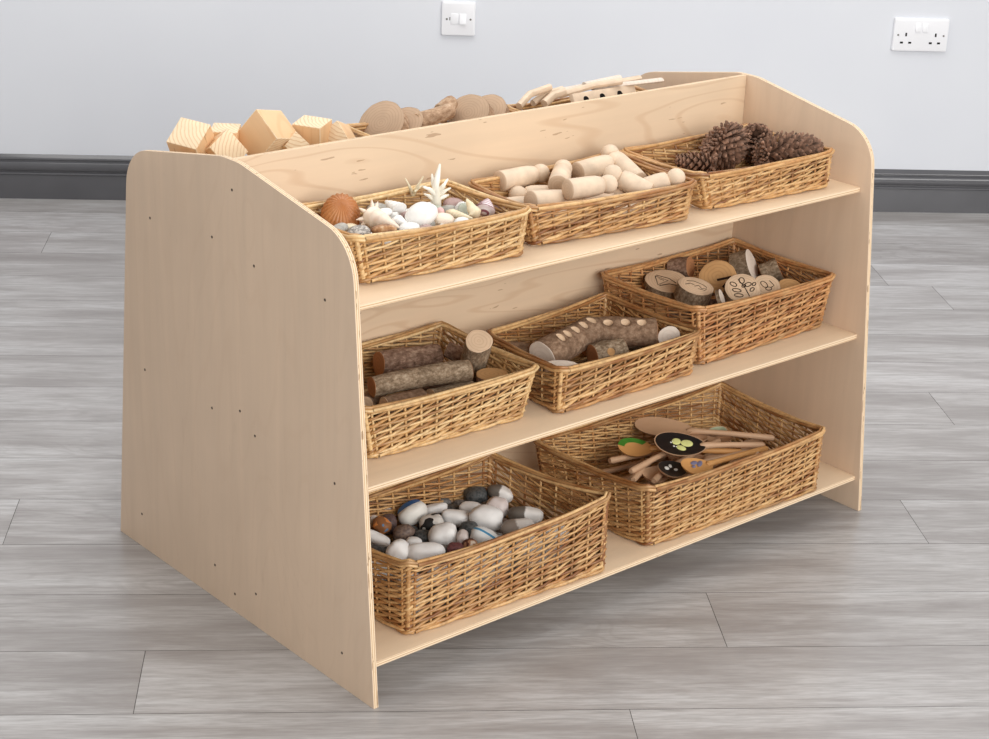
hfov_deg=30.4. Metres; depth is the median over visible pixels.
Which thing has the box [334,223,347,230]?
shell
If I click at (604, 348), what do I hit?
log
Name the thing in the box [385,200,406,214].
shell
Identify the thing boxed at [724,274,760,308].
wood slice
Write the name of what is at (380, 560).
pebble
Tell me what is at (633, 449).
bowl
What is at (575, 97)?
plank
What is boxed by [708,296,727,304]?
wood slice
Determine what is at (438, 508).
pebble
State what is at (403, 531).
pebble
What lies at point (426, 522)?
pebble
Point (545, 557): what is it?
pebble
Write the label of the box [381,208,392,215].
shell
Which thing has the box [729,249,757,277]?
wood slice
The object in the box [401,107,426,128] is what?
slice
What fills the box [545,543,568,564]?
pebble
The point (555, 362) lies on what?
wood offcut
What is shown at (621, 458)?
wooden spoon
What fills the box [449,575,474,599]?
pebble
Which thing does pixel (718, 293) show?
wood slice
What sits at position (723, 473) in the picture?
wooden spoon
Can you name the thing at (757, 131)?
pine cone
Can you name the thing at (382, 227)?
shell
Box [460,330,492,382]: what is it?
log
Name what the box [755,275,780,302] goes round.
wood slice
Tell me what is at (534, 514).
pebble
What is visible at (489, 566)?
pebble
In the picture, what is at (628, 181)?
doll
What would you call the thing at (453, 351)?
log
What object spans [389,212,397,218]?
shell piece
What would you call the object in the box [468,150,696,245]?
wicker basket
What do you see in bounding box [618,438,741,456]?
wooden spoon
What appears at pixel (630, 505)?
bowl
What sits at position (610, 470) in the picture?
wooden spoon
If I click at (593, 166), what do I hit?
doll
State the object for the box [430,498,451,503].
pebble
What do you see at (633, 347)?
log
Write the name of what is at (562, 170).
doll
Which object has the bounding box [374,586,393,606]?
pebble
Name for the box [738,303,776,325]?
wood slice
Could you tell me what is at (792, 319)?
wicker basket
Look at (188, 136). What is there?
wooden block
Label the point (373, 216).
shell
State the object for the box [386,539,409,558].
pebble
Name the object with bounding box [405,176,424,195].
branch
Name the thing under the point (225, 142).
wooden block
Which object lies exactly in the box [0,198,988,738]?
floor
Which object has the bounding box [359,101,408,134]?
slice
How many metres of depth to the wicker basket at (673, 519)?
2.97 m
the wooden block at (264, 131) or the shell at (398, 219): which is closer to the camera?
the shell at (398, 219)
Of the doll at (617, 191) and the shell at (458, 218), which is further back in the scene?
the doll at (617, 191)
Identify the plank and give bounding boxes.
[569,86,635,101]
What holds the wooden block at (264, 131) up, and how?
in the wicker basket
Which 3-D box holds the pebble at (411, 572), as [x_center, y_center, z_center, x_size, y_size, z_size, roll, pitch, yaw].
[-0.118,0.304,2.574,0.044,0.033,0.040,5,21,6]
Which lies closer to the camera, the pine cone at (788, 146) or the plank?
the pine cone at (788, 146)
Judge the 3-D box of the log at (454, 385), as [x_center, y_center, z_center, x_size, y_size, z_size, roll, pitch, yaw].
[-0.062,0.036,2.639,0.069,0.032,0.033,-11,25,-31]
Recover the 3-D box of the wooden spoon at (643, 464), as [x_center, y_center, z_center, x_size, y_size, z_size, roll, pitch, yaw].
[0.278,0.136,2.997,0.040,0.032,0.243,18,26,34]
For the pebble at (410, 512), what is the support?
in the wicker basket at (586, 560)
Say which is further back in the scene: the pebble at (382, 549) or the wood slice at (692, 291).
the wood slice at (692, 291)
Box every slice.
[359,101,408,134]
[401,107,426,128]
[448,94,493,121]
[482,94,509,114]
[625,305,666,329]
[644,270,684,297]
[651,298,690,318]
[673,277,713,305]
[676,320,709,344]
[699,260,736,296]
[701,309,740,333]
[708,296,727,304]
[715,289,724,302]
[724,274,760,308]
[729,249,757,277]
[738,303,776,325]
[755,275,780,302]
[779,279,801,300]
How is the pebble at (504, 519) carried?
in the wicker basket at (586, 560)
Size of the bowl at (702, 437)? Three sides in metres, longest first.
0.056 x 0.040 x 0.013 m
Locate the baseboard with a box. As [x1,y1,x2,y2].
[0,154,988,213]
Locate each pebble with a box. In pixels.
[370,515,376,522]
[370,529,389,546]
[371,542,387,552]
[372,516,391,533]
[372,560,386,581]
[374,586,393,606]
[383,513,396,534]
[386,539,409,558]
[393,524,414,540]
[393,525,419,540]
[393,597,421,617]
[396,572,423,594]
[398,499,427,524]
[406,537,421,544]
[408,542,445,559]
[413,492,429,504]
[413,529,428,541]
[419,513,443,529]
[421,584,449,607]
[427,502,447,513]
[427,562,455,586]
[428,522,457,545]
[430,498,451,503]
[439,504,459,514]
[441,509,468,526]
[447,542,463,551]
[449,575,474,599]
[452,500,464,505]
[456,529,468,542]
[458,556,486,576]
[459,501,481,512]
[459,521,477,536]
[462,538,477,553]
[463,486,487,503]
[469,504,502,530]
[470,526,497,547]
[475,566,499,590]
[483,547,511,568]
[486,496,508,517]
[487,484,512,502]
[496,518,508,532]
[498,559,524,580]
[500,518,534,534]
[508,506,542,522]
[515,536,542,557]
[523,553,546,570]
[540,524,568,544]
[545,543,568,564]
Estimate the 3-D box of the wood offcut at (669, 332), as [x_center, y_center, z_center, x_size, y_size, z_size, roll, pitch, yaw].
[0.274,-0.051,2.861,0.036,0.035,0.022,2,21,0]
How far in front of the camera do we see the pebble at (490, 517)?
2.72 m
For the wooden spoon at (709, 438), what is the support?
in the wicker basket at (673, 519)
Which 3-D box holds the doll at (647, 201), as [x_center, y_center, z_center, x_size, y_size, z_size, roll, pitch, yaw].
[0.211,-0.237,2.741,0.084,0.031,0.031,-14,27,-36]
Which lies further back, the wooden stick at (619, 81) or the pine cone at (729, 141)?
the wooden stick at (619, 81)
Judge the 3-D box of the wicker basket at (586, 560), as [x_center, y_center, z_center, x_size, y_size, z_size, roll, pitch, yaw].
[-0.051,0.250,2.715,0.423,0.123,0.259,-16,28,-38]
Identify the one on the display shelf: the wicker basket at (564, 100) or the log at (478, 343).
the wicker basket at (564, 100)
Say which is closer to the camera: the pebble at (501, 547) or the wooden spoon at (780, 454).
the pebble at (501, 547)
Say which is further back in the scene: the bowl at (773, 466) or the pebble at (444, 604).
the bowl at (773, 466)
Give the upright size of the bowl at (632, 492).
0.013 m
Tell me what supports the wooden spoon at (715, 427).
in the wicker basket at (673, 519)
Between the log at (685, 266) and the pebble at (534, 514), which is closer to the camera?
the pebble at (534, 514)
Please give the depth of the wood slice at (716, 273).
3.06 m
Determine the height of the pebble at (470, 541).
0.023 m
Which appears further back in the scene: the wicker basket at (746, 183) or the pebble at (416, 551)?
the wicker basket at (746, 183)
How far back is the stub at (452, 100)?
3.00 m
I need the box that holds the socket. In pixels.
[891,17,949,51]
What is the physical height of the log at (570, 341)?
0.055 m
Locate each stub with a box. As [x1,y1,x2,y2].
[415,103,455,125]
[434,96,457,108]
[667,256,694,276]
[758,257,783,280]
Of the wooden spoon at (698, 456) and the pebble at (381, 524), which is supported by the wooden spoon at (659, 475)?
the wooden spoon at (698, 456)
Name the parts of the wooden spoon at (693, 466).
handle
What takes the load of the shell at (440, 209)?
on the shell
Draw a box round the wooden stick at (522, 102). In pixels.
[516,84,552,108]
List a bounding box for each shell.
[320,193,359,231]
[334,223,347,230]
[345,223,355,230]
[347,225,370,234]
[356,199,398,229]
[366,203,386,209]
[371,224,396,232]
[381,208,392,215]
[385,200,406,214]
[392,215,406,228]
[399,222,419,229]
[405,202,437,225]
[434,212,453,223]
[437,207,444,212]
[442,205,454,211]
[443,197,461,205]
[445,209,472,218]
[454,217,467,221]
[457,202,468,214]
[466,199,480,218]
[476,198,494,216]
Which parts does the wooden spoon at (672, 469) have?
handle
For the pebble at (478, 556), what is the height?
0.034 m
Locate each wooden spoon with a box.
[575,457,667,480]
[594,459,668,490]
[608,452,659,463]
[611,481,650,507]
[613,483,726,517]
[617,473,730,501]
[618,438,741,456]
[629,434,706,473]
[630,453,669,481]
[635,417,773,440]
[642,438,720,482]
[650,453,717,484]
[651,455,678,483]
[654,432,764,455]
[658,449,746,477]
[662,458,749,498]
[677,451,758,459]
[678,439,765,478]
[681,446,768,474]
[681,466,784,498]
[682,454,785,487]
[706,426,727,436]
[707,435,732,441]
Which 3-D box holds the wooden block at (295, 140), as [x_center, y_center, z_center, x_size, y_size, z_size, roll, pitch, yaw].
[-0.307,-0.341,2.781,0.042,0.048,0.040,-10,25,-30]
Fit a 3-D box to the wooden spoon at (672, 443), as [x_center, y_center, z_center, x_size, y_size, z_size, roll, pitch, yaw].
[0.354,0.121,3.005,0.202,0.038,0.056,-7,23,-24]
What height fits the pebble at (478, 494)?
0.031 m
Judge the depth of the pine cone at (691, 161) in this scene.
2.94 m
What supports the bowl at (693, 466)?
on the wooden spoon at (693, 466)
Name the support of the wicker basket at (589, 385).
on the display shelf
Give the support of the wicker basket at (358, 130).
on the display shelf
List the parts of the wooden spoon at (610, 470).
handle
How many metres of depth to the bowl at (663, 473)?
2.90 m
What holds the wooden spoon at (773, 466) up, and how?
in the wicker basket at (673, 519)
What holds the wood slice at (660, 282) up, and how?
in the wicker basket at (792, 319)
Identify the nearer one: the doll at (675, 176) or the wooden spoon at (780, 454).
the doll at (675, 176)
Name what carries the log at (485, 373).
in the wicker basket at (393, 433)
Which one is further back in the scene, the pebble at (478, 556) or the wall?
the wall
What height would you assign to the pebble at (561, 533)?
0.033 m
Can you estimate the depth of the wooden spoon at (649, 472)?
2.94 m
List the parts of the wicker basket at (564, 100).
wooden strip, wooden strip, wooden strip, wooden strip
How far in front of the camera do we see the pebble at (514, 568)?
2.69 m
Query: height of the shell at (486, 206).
0.027 m
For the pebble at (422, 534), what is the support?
in the wicker basket at (586, 560)
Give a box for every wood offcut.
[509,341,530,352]
[543,360,576,375]
[658,326,679,347]
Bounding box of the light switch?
[441,1,475,35]
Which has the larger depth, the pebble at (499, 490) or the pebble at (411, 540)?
the pebble at (499, 490)
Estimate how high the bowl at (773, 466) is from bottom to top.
0.013 m
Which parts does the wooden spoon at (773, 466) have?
handle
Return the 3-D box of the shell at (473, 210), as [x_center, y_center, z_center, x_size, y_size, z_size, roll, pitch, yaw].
[-0.029,-0.226,2.568,0.020,0.026,0.026,-5,22,-17]
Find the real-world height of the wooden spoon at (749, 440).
0.018 m
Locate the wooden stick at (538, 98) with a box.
[530,86,563,105]
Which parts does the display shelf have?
panel, shelf, shelf, shelf, panel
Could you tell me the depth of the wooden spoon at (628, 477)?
2.98 m
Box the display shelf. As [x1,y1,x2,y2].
[121,72,874,708]
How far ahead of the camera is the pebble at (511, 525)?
2.70 m
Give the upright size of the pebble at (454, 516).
0.026 m
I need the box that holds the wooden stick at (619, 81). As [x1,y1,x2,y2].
[561,78,622,97]
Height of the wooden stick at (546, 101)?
0.030 m
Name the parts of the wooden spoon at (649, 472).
handle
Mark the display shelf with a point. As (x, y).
(247, 471)
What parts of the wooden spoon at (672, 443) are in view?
handle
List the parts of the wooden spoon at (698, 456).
handle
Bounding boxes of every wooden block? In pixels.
[166,117,214,153]
[206,129,247,157]
[212,123,240,139]
[239,109,295,154]
[282,132,309,148]
[292,115,331,144]
[328,121,355,141]
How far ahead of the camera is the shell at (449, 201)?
2.63 m
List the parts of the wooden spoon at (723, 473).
handle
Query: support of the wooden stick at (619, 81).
in the wicker basket at (564, 100)
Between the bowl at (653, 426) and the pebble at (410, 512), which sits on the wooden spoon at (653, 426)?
the bowl at (653, 426)
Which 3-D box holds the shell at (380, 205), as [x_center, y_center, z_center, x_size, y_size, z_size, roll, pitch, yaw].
[-0.165,-0.228,2.600,0.036,0.018,0.028,-1,22,-9]
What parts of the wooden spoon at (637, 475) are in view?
handle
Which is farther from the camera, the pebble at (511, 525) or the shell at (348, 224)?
the pebble at (511, 525)
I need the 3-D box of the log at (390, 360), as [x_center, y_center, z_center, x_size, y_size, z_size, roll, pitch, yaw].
[-0.128,-0.016,2.720,0.106,0.041,0.035,-11,25,-32]
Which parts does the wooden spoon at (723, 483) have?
handle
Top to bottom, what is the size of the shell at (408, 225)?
0.011 m
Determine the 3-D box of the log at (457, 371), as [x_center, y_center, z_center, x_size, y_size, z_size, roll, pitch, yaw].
[-0.106,0.012,2.618,0.154,0.034,0.032,-10,24,-25]
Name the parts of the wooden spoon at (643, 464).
handle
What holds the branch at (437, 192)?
in the wicker basket at (463, 244)
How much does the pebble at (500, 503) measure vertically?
0.032 m
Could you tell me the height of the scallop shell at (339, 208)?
0.058 m
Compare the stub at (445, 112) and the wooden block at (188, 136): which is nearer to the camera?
the wooden block at (188, 136)
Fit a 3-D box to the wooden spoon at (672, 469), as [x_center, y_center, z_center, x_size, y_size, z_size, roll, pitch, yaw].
[0.339,0.148,2.971,0.200,0.026,0.041,-17,28,-40]
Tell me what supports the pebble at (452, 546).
in the wicker basket at (586, 560)
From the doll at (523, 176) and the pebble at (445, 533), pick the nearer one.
the pebble at (445, 533)
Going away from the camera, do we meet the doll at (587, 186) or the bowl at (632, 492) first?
the doll at (587, 186)
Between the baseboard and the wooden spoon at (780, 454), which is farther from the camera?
the baseboard
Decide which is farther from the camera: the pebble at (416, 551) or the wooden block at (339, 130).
the wooden block at (339, 130)
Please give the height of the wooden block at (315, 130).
0.052 m
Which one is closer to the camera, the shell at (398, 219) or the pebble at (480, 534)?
the shell at (398, 219)
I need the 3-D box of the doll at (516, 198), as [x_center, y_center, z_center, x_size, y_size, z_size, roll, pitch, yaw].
[0.038,-0.243,2.715,0.084,0.031,0.031,-10,24,-28]
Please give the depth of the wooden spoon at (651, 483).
3.12 m
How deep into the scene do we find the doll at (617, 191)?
2.73 m
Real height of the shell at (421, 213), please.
0.029 m
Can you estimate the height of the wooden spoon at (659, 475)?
0.042 m
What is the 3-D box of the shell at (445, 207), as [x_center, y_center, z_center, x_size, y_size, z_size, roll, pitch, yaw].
[-0.066,-0.231,2.609,0.028,0.009,0.024,-16,28,-39]
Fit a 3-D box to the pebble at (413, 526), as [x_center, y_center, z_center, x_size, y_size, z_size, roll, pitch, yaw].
[-0.130,0.251,2.725,0.044,0.032,0.039,-4,22,-15]
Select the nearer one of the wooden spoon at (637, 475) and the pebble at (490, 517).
the pebble at (490, 517)
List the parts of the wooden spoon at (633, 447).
handle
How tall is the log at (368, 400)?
0.040 m
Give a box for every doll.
[494,164,549,190]
[506,196,534,212]
[508,185,548,196]
[524,189,581,204]
[542,208,588,229]
[548,159,571,189]
[562,174,617,199]
[571,152,618,177]
[582,188,625,212]
[601,144,646,177]
[603,165,653,199]
[609,201,655,221]
[644,168,684,188]
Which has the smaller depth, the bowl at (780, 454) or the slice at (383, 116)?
the slice at (383, 116)
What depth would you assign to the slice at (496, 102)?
3.04 m
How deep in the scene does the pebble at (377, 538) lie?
2.64 m
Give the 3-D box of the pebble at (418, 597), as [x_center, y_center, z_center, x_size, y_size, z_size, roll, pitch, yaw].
[-0.121,0.335,2.588,0.044,0.032,0.037,7,22,11]
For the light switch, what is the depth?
4.63 m
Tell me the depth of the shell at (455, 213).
2.56 m
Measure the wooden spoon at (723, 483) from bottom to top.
0.018 m
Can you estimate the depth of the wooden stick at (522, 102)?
3.12 m
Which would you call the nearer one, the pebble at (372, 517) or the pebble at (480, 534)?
the pebble at (480, 534)
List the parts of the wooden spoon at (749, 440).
handle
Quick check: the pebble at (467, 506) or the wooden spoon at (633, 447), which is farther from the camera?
the wooden spoon at (633, 447)
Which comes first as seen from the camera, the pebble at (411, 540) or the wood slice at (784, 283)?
the pebble at (411, 540)
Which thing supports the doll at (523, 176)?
in the wicker basket at (601, 222)
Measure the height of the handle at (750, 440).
0.013 m
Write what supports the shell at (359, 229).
in the wicker basket at (463, 244)
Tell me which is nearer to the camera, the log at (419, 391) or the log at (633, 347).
the log at (419, 391)
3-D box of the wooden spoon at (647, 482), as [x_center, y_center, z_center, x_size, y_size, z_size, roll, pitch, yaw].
[0.250,0.193,3.004,0.040,0.018,0.239,21,28,39]
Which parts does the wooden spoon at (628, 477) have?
handle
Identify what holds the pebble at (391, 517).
in the wicker basket at (586, 560)
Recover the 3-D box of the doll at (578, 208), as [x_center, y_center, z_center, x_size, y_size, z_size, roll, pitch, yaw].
[0.108,-0.226,2.681,0.031,0.031,0.084,21,28,39]
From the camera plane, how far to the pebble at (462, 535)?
2.65 m
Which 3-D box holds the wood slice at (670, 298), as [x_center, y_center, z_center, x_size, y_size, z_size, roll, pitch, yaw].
[0.300,-0.103,3.072,0.073,0.023,0.073,2,21,0]
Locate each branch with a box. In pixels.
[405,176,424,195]
[423,164,450,205]
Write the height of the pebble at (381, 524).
0.026 m
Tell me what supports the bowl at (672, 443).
on the wooden spoon at (672, 443)
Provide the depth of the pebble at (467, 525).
2.71 m
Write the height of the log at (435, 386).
0.024 m
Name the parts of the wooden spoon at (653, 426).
handle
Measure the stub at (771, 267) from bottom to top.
0.050 m
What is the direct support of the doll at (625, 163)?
in the wicker basket at (601, 222)
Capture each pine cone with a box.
[674,151,717,171]
[698,120,750,170]
[742,123,772,163]
[751,130,823,174]
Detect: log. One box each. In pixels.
[364,391,385,414]
[367,359,473,397]
[373,344,443,374]
[379,388,428,415]
[409,384,448,390]
[426,381,476,408]
[443,341,463,360]
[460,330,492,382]
[476,368,507,407]
[529,316,603,370]
[582,346,642,355]
[586,338,628,368]
[595,316,657,346]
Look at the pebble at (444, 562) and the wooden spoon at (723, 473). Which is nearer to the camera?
the pebble at (444, 562)
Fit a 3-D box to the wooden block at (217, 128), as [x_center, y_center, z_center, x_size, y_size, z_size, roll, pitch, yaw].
[-0.411,-0.350,2.784,0.042,0.046,0.046,2,21,0]
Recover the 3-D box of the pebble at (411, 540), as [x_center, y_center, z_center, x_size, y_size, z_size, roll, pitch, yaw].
[-0.118,0.253,2.657,0.025,0.017,0.020,2,21,0]
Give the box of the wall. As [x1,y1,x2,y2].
[0,0,988,170]
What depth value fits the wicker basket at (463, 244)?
2.51 m
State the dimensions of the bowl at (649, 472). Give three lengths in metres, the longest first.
0.060 x 0.040 x 0.011 m
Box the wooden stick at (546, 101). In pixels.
[541,88,566,106]
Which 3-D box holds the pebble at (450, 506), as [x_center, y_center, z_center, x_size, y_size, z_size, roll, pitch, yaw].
[-0.066,0.224,2.807,0.044,0.032,0.037,2,21,0]
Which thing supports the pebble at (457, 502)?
in the wicker basket at (586, 560)
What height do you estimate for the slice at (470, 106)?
0.066 m
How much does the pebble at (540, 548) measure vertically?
0.033 m
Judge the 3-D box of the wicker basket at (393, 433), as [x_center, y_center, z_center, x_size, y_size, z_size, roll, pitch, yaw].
[-0.126,0.028,2.645,0.322,0.082,0.242,-16,28,-38]
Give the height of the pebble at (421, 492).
0.026 m
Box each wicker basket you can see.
[302,179,531,283]
[347,109,515,136]
[362,321,538,457]
[369,453,610,634]
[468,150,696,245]
[486,292,701,412]
[507,75,663,110]
[533,381,825,545]
[601,237,835,364]
[621,123,834,209]
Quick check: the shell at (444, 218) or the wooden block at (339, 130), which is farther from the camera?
the wooden block at (339, 130)
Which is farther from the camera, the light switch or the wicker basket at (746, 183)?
the light switch
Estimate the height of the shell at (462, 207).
0.021 m
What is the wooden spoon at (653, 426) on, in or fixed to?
in the wicker basket at (673, 519)
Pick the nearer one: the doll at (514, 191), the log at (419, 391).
the log at (419, 391)
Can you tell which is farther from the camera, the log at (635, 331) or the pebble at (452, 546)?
the log at (635, 331)
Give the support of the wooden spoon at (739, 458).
in the wicker basket at (673, 519)
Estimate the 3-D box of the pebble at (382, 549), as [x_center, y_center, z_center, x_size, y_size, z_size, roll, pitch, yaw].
[-0.179,0.257,2.696,0.045,0.032,0.039,7,22,13]
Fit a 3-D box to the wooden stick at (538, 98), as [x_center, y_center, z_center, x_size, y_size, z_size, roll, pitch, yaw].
[0.090,-0.474,3.152,0.074,0.028,0.019,-16,28,-39]
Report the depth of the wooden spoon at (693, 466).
2.93 m
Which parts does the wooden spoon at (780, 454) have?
handle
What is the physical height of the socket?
0.086 m
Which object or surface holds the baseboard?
attached to the wall
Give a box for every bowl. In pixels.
[575,472,600,480]
[594,480,621,490]
[613,505,639,517]
[617,492,643,501]
[618,442,652,456]
[635,417,691,435]
[642,466,668,482]
[654,432,705,455]
[658,464,686,477]
[667,455,678,460]
[677,454,704,459]
[681,458,712,474]
[688,434,706,441]
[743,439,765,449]
[758,466,784,478]
[763,454,785,464]

